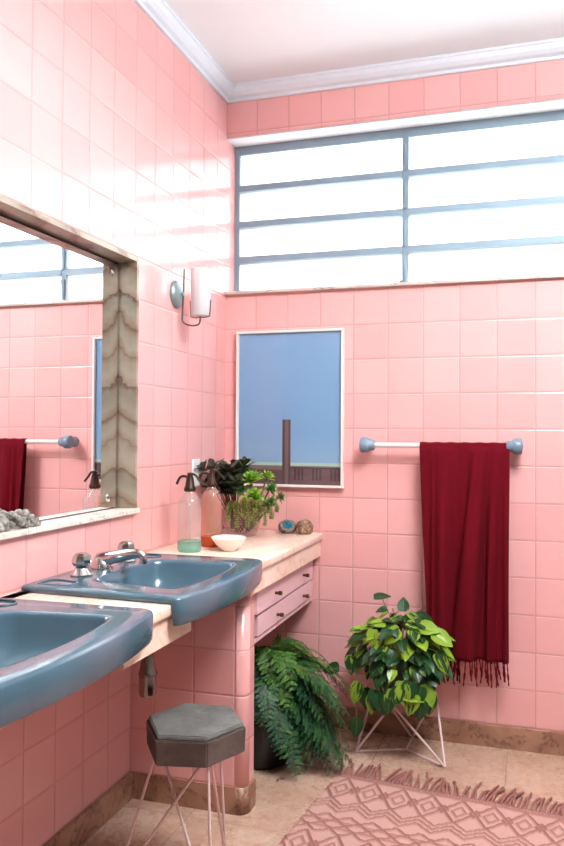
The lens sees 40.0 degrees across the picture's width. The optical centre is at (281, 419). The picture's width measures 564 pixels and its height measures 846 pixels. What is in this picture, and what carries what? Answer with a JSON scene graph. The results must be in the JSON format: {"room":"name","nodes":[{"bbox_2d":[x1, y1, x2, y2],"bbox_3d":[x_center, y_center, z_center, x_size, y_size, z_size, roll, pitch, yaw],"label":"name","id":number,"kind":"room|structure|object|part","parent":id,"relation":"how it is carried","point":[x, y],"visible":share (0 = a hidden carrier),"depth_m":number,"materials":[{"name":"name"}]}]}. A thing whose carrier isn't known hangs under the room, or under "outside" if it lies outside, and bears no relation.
{"room":"bathroom","nodes":[
{"label":"bathroom","id":0,"kind":"room"},
{"bbox_2d":[0,0,234,845],"bbox_3d":[-0.957,-0.133,1.642,0.150,2.870,4.500,0,-1,18],"label":"wall","id":1,"kind":"structure","parent":0,"point":[109,133],"depth_m":2.66,"materials":[{"name":"pink tile"}]},
{"bbox_2d":[0,195,139,539],"bbox_3d":[-0.884,-0.145,1.718,0.093,0.909,2.223,0,-1,18],"label":"wall mirror","id":2,"kind":"object","parent":1,"relation":"attached to","point":[67,408],"visible":1,"depth_m":2.44,"materials":[{"name":"beige mirror"}]},
{"bbox_2d":[0,509,41,531],"bbox_3d":[-0.738,0.275,2.143,0.063,0.053,0.185,0,-1,18],"label":"cluster","id":3,"kind":"object","parent":2,"relation":"on","point":[10,520],"visible":1,"depth_m":2.13,"materials":[{"name":"white stone"}]},
{"bbox_2d":[42,772,132,845],"bbox_3d":[-0.916,1.255,1.497,0.016,0.090,4.300,0,-1,18],"label":"baseboard","id":4,"kind":"structure","parent":1,"relation":"attached to","point":[89,821],"depth_m":2.48,"materials":[{"name":"brown stone"}]},
{"bbox_2d":[0,529,322,669],"bbox_3d":[-0.460,0.524,2.179,0.469,0.102,2.749,0,-1,18],"label":"countertop","id":5,"kind":"structure","parent":1,"relation":"attached to","point":[281,554],"depth_m":2.81,"materials":[{"name":"beige stone"}]},
{"bbox_2d":[0,598,152,727],"bbox_3d":[-0.611,0.504,1.595,0.518,0.130,0.658,0,-1,18],"label":"washbasin","id":6,"kind":"object","parent":5,"relation":"in","point":[50,651],"visible":1,"depth_m":1.64,"materials":[{"name":"blue ceramic"}]},
{"bbox_2d":[70,541,146,576],"bbox_3d":[-0.501,0.424,2.381,0.189,0.066,0.330,0,-1,18],"label":"faucet","id":7,"kind":"object","parent":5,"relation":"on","point":[126,552],"visible":1,"depth_m":2.36,"materials":[{"name":"silver metal"}]},
{"bbox_3d":[-0.587,0.409,2.271,0.054,0.042,0.054,-1,-1,40],"label":"tap handle","id":8,"kind":"part","parent":7,"relation":"part of","materials":[{"name":"silver metal"}]},
{"bbox_3d":[-0.559,0.440,2.400,0.068,0.034,0.068,0,-1,18],"label":"spout","id":9,"kind":"part","parent":7,"relation":"part of","materials":[{"name":"silver metal"}]},
{"bbox_3d":[-0.491,0.425,2.378,0.169,0.064,0.046,0,-1,18],"label":"spout","id":10,"kind":"part","parent":7,"relation":"part of","materials":[{"name":"silver metal"}]},
{"bbox_3d":[-0.507,0.414,2.522,0.054,0.042,0.054,-1,-1,40],"label":"tap handle","id":11,"kind":"part","parent":7,"relation":"part of","materials":[{"name":"silver metal"}]},
{"bbox_2d":[21,553,262,625],"bbox_3d":[-0.373,0.519,2.339,0.518,0.130,0.658,0,-1,18],"label":"washbasin","id":12,"kind":"object","parent":5,"relation":"in","point":[196,587],"visible":0.7,"depth_m":2.23,"materials":[{"name":"blue ceramic"}]},
{"bbox_2d":[138,653,156,697],"bbox_3d":[-0.511,0.710,2.379,0.278,0.250,0.057,0,-1,18],"label":"trap","id":13,"kind":"object","parent":12,"relation":"attached to","point":[147,673],"visible":0.4,"depth_m":2.32,"materials":[{"name":"silver metal"}]},
{"bbox_2d":[176,472,203,551],"bbox_3d":[-0.341,0.340,2.864,0.089,0.292,0.089,1,-1,-43],"label":"soda siphon","id":14,"kind":"object","parent":5,"relation":"on","point":[189,485],"visible":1,"depth_m":2.86,"materials":[{"name":"clear glass"}]},
{"bbox_3d":[-0.367,0.222,2.870,0.056,0.037,0.010,0,-1,8],"label":"spout","id":15,"kind":"part","parent":14,"relation":"part of","materials":[{"name":"brown metal"}]},
{"bbox_2d":[177,493,201,540],"bbox_3d":[-0.341,0.356,2.864,0.089,0.190,0.089,0,-1,8],"label":"bottle","id":16,"kind":"object","parent":14,"relation":"attached to","point":[195,493],"depth_m":2.86,"materials":[{"name":"clear glass"}]},
{"bbox_3d":[-0.316,0.218,2.863,0.062,0.048,0.009,0,-1,8],"label":"lever","id":17,"kind":"part","parent":14,"relation":"part of","materials":[{"name":"brown metal"}]},
{"bbox_2d":[199,468,225,547],"bbox_3d":[-0.272,0.338,2.995,0.080,0.302,0.083,0,-1,30],"label":"soda siphon","id":18,"kind":"object","parent":5,"relation":"on","point":[207,541],"visible":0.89,"depth_m":2.98,"materials":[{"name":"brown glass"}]},
{"bbox_3d":[-0.297,0.214,2.989,0.056,0.037,0.010,1,-1,-17],"label":"spout","id":19,"kind":"part","parent":18,"relation":"part of","materials":[{"name":"brown metal"}]},
{"bbox_3d":[-0.248,0.211,3.004,0.062,0.048,0.009,1,-1,-17],"label":"lever","id":20,"kind":"part","parent":18,"relation":"part of","materials":[{"name":"brown metal"}]},
{"bbox_2d":[211,535,246,551],"bbox_3d":[-0.197,0.461,2.881,0.132,0.052,0.132,0,-1,18],"label":"bowl","id":21,"kind":"object","parent":5,"relation":"on","point":[227,543],"visible":1,"depth_m":2.85,"materials":[{"name":"white ceramic"}]},
{"bbox_2d":[227,508,260,534],"bbox_3d":[-0.171,0.437,3.317,0.170,0.115,0.170,0,-1,18],"label":"glass vase","id":22,"kind":"object","parent":5,"relation":"on","point":[242,518],"visible":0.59,"depth_m":3.30,"materials":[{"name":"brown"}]},
{"bbox_2d":[195,456,256,528],"bbox_3d":[-0.241,0.309,3.290,0.253,0.311,0.261,0,-1,18],"label":"leaf plant","id":23,"kind":"object","parent":22,"relation":"in","point":[233,472],"visible":0.87,"depth_m":3.26,"materials":[{"name":"dark green leaves"}]},
{"bbox_3d":[-0.169,0.430,3.319,0.111,0.098,0.108,0,-1,-2],"label":"cut stem","id":24,"kind":"part","parent":22,"relation":"part of","materials":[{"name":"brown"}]},
{"bbox_2d":[225,497,279,527],"bbox_3d":[-0.115,0.381,3.221,0.235,0.128,0.131,1,-1,-35],"label":"trailing sedum","id":25,"kind":"object","parent":22,"relation":"in","point":[252,505],"visible":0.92,"depth_m":3.19,"materials":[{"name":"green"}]},
{"bbox_2d":[234,468,284,530],"bbox_3d":[-0.097,0.337,3.264,0.197,0.271,0.173,0,-1,18],"label":"rosettes","id":26,"kind":"object","parent":22,"relation":"in","point":[250,475],"visible":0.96,"depth_m":3.25,"materials":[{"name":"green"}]},
{"bbox_2d":[254,560,312,643],"bbox_3d":[-0.158,0.654,3.106,0.443,0.264,0.776,0,-1,18],"label":"drawer unit","id":27,"kind":"object","parent":5,"relation":"attached to","point":[275,603],"visible":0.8,"depth_m":2.97,"materials":[{"name":"pink paint"}]},
{"bbox_3d":[-0.036,0.639,2.887,0.024,0.085,0.400,0,-1,18],"label":"drawer","id":28,"kind":"part","parent":27,"relation":"part of","materials":[{"name":"pink paint"}]},
{"bbox_3d":[0.017,0.731,3.061,0.019,0.071,0.722,0,-1,18],"label":"drawer","id":29,"kind":"part","parent":27,"relation":"part of","materials":[{"name":"pink paint"}]},
{"bbox_3d":[0.076,0.648,3.248,0.019,0.088,0.332,0,-1,18],"label":"drawer","id":30,"kind":"part","parent":27,"relation":"part of","materials":[{"name":"pink paint"}]},
{"bbox_2d":[278,520,295,533],"bbox_3d":[0.022,0.468,3.405,0.081,0.060,0.077,0,-1,18],"label":"geode","id":31,"kind":"object","parent":5,"relation":"on","point":[285,526],"visible":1,"depth_m":3.38,"materials":[{"name":"blue stone"}]},
{"bbox_2d":[296,519,312,533],"bbox_3d":[0.099,0.466,3.382,0.080,0.064,0.080,0,-1,18],"label":"stone","id":32,"kind":"object","parent":5,"relation":"on","point":[305,526],"visible":1,"depth_m":3.35,"materials":[{"name":"stone"}]},
{"bbox_2d":[133,0,233,103],"bbox_3d":[-0.880,-1.539,1.541,0.056,0.062,4.300,0,-1,18],"label":"trim","id":33,"kind":"structure","parent":1,"relation":"attached to","point":[159,12],"depth_m":3.10,"materials":[{"name":"white paint"}]},
{"bbox_2d":[170,267,211,326],"bbox_3d":[-0.348,-0.481,3.051,0.152,0.228,0.112,0,-1,18],"label":"wall sconce","id":34,"kind":"object","parent":1,"relation":"attached to","point":[200,277],"visible":1,"depth_m":3.02,"materials":[{"name":"white glass"}]},
{"bbox_3d":[-0.408,-0.497,3.070,0.026,0.112,0.112,0,-1,18],"label":"wall plate","id":35,"kind":"part","parent":34,"relation":"part of","materials":[{"name":"silver metal"}]},
{"bbox_3d":[-0.357,-0.481,3.054,0.085,0.228,0.007,0,-1,18],"label":"curved rod","id":36,"kind":"part","parent":34,"relation":"part of","materials":[{"name":"grey metal"}]},
{"bbox_3d":[-0.318,-0.498,3.042,0.086,0.185,0.086,0,-1,18],"label":"lamp shade","id":37,"kind":"part","parent":34,"relation":"part of","materials":[{"name":"white glass"}]},
{"bbox_2d":[191,459,199,486],"bbox_3d":[-0.359,0.222,3.245,0.014,0.115,0.074,0,-1,18],"label":"switch plate","id":38,"kind":"object","parent":1,"relation":"attached to","point":[195,462],"visible":0.74,"depth_m":3.23,"materials":[{"name":"white plastic"}]},
{"bbox_2d":[130,594,254,787],"bbox_3d":[-0.314,0.957,2.699,0.432,0.736,0.080,0,-1,18],"label":"wall","id":39,"kind":"structure","parent":0,"point":[212,663],"depth_m":2.64,"materials":[{"name":"pink tile"}]},
{"bbox_2d":[130,771,255,815],"bbox_3d":[-0.313,1.280,2.692,0.438,0.090,0.092,0,-1,18],"label":"baseboard","id":40,"kind":"structure","parent":39,"relation":"attached to","point":[237,801],"depth_m":2.64,"materials":[{"name":"brown stone"}]},
{"bbox_2d":[202,535,217,547],"bbox_3d":[-0.273,0.468,2.992,0.080,0.040,0.080,1,-1,-17],"label":"liquid","id":41,"kind":"object","parent":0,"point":[207,542],"depth_m":2.96,"materials":[{"name":"orange liquid"}]},
{"bbox_2d":[81,727,563,845],"bbox_3d":[0.099,1.351,1.250,2.400,0.100,4.750,0,-1,18],"label":"floor","id":42,"kind":"structure","parent":0,"point":[279,805],"depth_m":2.82,"materials":[{"name":"beige stone"}]},
{"bbox_2d":[126,703,245,845],"bbox_3d":[-0.241,1.079,2.165,0.357,0.472,0.302,1,-1,-41],"label":"stool","id":43,"kind":"object","parent":42,"relation":"on","point":[199,736],"visible":1,"depth_m":2.11,"materials":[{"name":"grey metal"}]},
{"bbox_3d":[-0.409,1.115,2.159,0.128,0.395,0.008,0,-1,1],"label":"leg","id":44,"kind":"part","parent":43,"relation":"part of","materials":[{"name":"pink metal"}]},
{"bbox_3d":[-0.341,1.115,2.116,0.278,0.398,0.008,0,-1,19],"label":"leg","id":45,"kind":"part","parent":43,"relation":"part of","materials":[{"name":"pink metal"}]},
{"bbox_3d":[-0.258,1.115,2.083,0.204,0.397,0.008,0,-1,38],"label":"leg","id":46,"kind":"part","parent":43,"relation":"part of","materials":[{"name":"pink metal"}]},
{"bbox_3d":[-0.244,0.850,2.186,0.246,0.012,0.277,1,-1,-18],"label":"seat","id":47,"kind":"part","parent":43,"relation":"part of","materials":[{"name":"grey concrete"}]},
{"bbox_3d":[-0.190,1.114,2.048,0.008,0.394,0.064,1,-1,-20],"label":"leg","id":48,"kind":"part","parent":43,"relation":"part of","materials":[{"name":"pink metal"}]},
{"bbox_3d":[-0.180,1.117,2.207,0.008,0.398,0.290,0,-1,4],"label":"leg","id":49,"kind":"part","parent":43,"relation":"part of","materials":[{"name":"pink metal"}]},
{"bbox_3d":[-0.177,1.119,2.303,0.008,0.395,0.099,0,-1,8],"label":"leg","id":50,"kind":"part","parent":43,"relation":"part of","materials":[{"name":"pink metal"}]},
{"bbox_2d":[254,633,355,776],"bbox_3d":[0.048,1.093,3.007,0.529,0.480,0.356,0,-1,-4],"label":"potted fern","id":51,"kind":"object","parent":42,"relation":"on","point":[287,708],"visible":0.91,"depth_m":2.92,"materials":[{"name":"green plant"}]},
{"bbox_2d":[254,712,287,769],"bbox_3d":[-0.082,1.217,3.037,0.276,0.230,0.276,0,-1,18],"label":"pot","id":52,"kind":"object","parent":51,"relation":"attached to","point":[267,755],"depth_m":2.92,"materials":[{"name":"black ceramic"}]},
{"bbox_2d":[355,686,445,767],"bbox_3d":[0.460,1.217,3.113,0.335,0.240,0.293,0,-1,-1],"label":"plant stand","id":53,"kind":"object","parent":42,"relation":"on","point":[442,764],"visible":0.56,"depth_m":3.08,"materials":[{"name":"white metal"}]},
{"bbox_3d":[0.342,1.217,3.170,0.010,0.235,0.148,-1,-1,40],"label":"leg","id":54,"kind":"part","parent":53,"relation":"part of","materials":[{"name":"pink metal"}]},
{"bbox_3d":[0.360,1.215,3.054,0.185,0.236,0.009,-1,-1,45],"label":"leg","id":55,"kind":"part","parent":53,"relation":"part of","materials":[{"name":"pink metal"}]},
{"bbox_3d":[0.399,1.332,3.123,0.206,0.009,0.009,0,-1,-5],"label":"floor rod","id":56,"kind":"part","parent":53,"relation":"part of","materials":[{"name":"pink metal"}]},
{"bbox_2d":[325,592,455,737],"bbox_3d":[0.435,0.973,3.107,0.520,0.560,0.356,0,-1,18],"label":"leaf plant","id":57,"kind":"object","parent":53,"relation":"on","point":[406,674],"visible":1,"depth_m":2.99,"materials":[{"name":"green plant"}]},
{"bbox_3d":[0.480,1.031,3.119,0.220,0.130,0.220,0,-1,18],"label":"pot","id":58,"kind":"part","parent":57,"relation":"part of","materials":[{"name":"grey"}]},
{"bbox_3d":[0.468,1.219,3.240,0.172,0.236,0.010,1,-1,-12],"label":"leg","id":59,"kind":"part","parent":53,"relation":"part of","materials":[{"name":"white metal"}]},
{"bbox_3d":[0.524,1.334,3.193,0.009,0.009,0.130,0,-1,20],"label":"floor rod","id":60,"kind":"part","parent":53,"relation":"part of","materials":[{"name":"pink metal"}]},
{"bbox_3d":[0.585,1.219,3.197,0.009,0.235,0.148,1,-1,-32],"label":"leg","id":61,"kind":"part","parent":53,"relation":"part of","materials":[{"name":"pink metal"}]},
{"bbox_3d":[0.525,1.215,2.983,0.205,0.236,0.054,0,-1,18],"label":"leg","id":62,"kind":"part","parent":53,"relation":"part of","materials":[{"name":"pink metal"}]},
{"bbox_3d":[0.564,1.332,3.052,0.010,0.009,0.202,1,-1,-38],"label":"floor rod","id":63,"kind":"part","parent":53,"relation":"part of","materials":[{"name":"pink metal"}]},
{"bbox_3d":[0.624,1.217,3.056,0.010,0.236,0.171,0,-1,-1],"label":"leg","id":64,"kind":"part","parent":53,"relation":"part of","materials":[{"name":"pink metal"}]},
{"bbox_2d":[278,756,563,845],"bbox_3d":[0.399,1.302,1.892,1.244,0.021,2.006,0,-1,24],"label":"rug","id":65,"kind":"object","parent":42,"relation":"on","point":[352,810],"visible":0.99,"depth_m":2.57,"materials":[{"name":"fabric"}]},
{"bbox_2d":[164,0,563,83],"bbox_3d":[0.093,-1.628,1.311,2.450,0.120,4.750,0,-1,18],"label":"ceiling","id":66,"kind":"structure","parent":0,"point":[250,40],"depth_m":3.04,"materials":[{"name":"white paint"}]},
{"bbox_2d":[224,59,563,731],"bbox_3d":[0.768,-0.092,3.349,2.100,2.870,0.200,0,-1,18],"label":"wall","id":67,"kind":"structure","parent":0,"point":[483,362],"depth_m":3.30,"materials":[{"name":"pink tile"}]},
{"bbox_2d":[236,328,344,487],"bbox_3d":[0.032,-0.051,3.464,0.500,0.700,0.025,0,-1,18],"label":"framed print","id":68,"kind":"object","parent":67,"relation":"attached to","point":[290,383],"visible":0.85,"depth_m":3.46,"materials":[{"name":"white"}]},
{"bbox_2d":[224,99,563,295],"bbox_3d":[0.742,-0.939,3.331,2.060,0.732,0.162,0,-1,18],"label":"window","id":69,"kind":"structure","parent":67,"relation":"in","point":[546,112],"depth_m":3.43,"materials":[{"name":"blue paint"}]},
{"bbox_3d":[0.169,-0.921,3.569,0.778,0.034,0.055,0,-1,18],"label":"rail","id":70,"kind":"part","parent":69,"relation":"part of","materials":[{"name":"blue paint"}]},
{"bbox_3d":[0.168,-0.754,3.566,0.778,0.034,0.055,0,-1,18],"label":"rail","id":71,"kind":"part","parent":69,"relation":"part of","materials":[{"name":"metal"}]},
{"bbox_3d":[0.170,-1.092,3.572,0.778,0.034,0.055,0,-1,18],"label":"rail","id":72,"kind":"part","parent":69,"relation":"part of","materials":[{"name":"metal"}]},
{"bbox_3d":[0.734,-0.580,3.307,2.060,0.014,0.126,0,-1,18],"label":"sill","id":73,"kind":"part","parent":69,"relation":"part of","materials":[{"name":"grey stone"}]},
{"bbox_3d":[0.931,-1.092,3.329,0.776,0.034,0.055,0,-1,18],"label":"rail","id":74,"kind":"part","parent":69,"relation":"part of","materials":[{"name":"blue paint"}]},
{"bbox_3d":[0.930,-0.921,3.326,0.776,0.034,0.055,0,-1,18],"label":"rail","id":75,"kind":"part","parent":69,"relation":"part of","materials":[{"name":"blue paint"}]},
{"bbox_3d":[0.929,-0.754,3.323,0.776,0.034,0.055,0,-1,18],"label":"rail","id":76,"kind":"part","parent":69,"relation":"part of","materials":[{"name":"metal"}]},
{"bbox_2d":[227,37,563,103],"bbox_3d":[0.738,-1.498,3.252,2.100,0.062,0.056,0,-1,18],"label":"trim","id":77,"kind":"structure","parent":67,"relation":"attached to","point":[551,49],"depth_m":3.31,"materials":[{"name":"white paint"}]},
{"bbox_2d":[315,706,563,755],"bbox_3d":[0.735,1.296,3.218,2.084,0.090,0.016,0,-1,18],"label":"baseboard","id":78,"kind":"structure","parent":67,"relation":"attached to","point":[455,731],"depth_m":3.20,"materials":[{"name":"brown stone"}]},
{"bbox_2d":[359,437,522,454],"bbox_3d":[0.655,0.107,3.223,0.666,0.065,0.100,0,-1,18],"label":"towel bar","id":79,"kind":"object","parent":67,"relation":"attached to","point":[366,444],"visible":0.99,"depth_m":3.25,"materials":[{"name":"white metal"}]},
{"bbox_2d":[419,442,509,687],"bbox_3d":[0.731,0.582,3.126,0.361,0.984,0.133,0,-1,18],"label":"towel","id":80,"kind":"object","parent":79,"relation":"hanging from","point":[465,486],"visible":0.91,"depth_m":3.11,"materials":[{"name":"fabric"}]}
]}

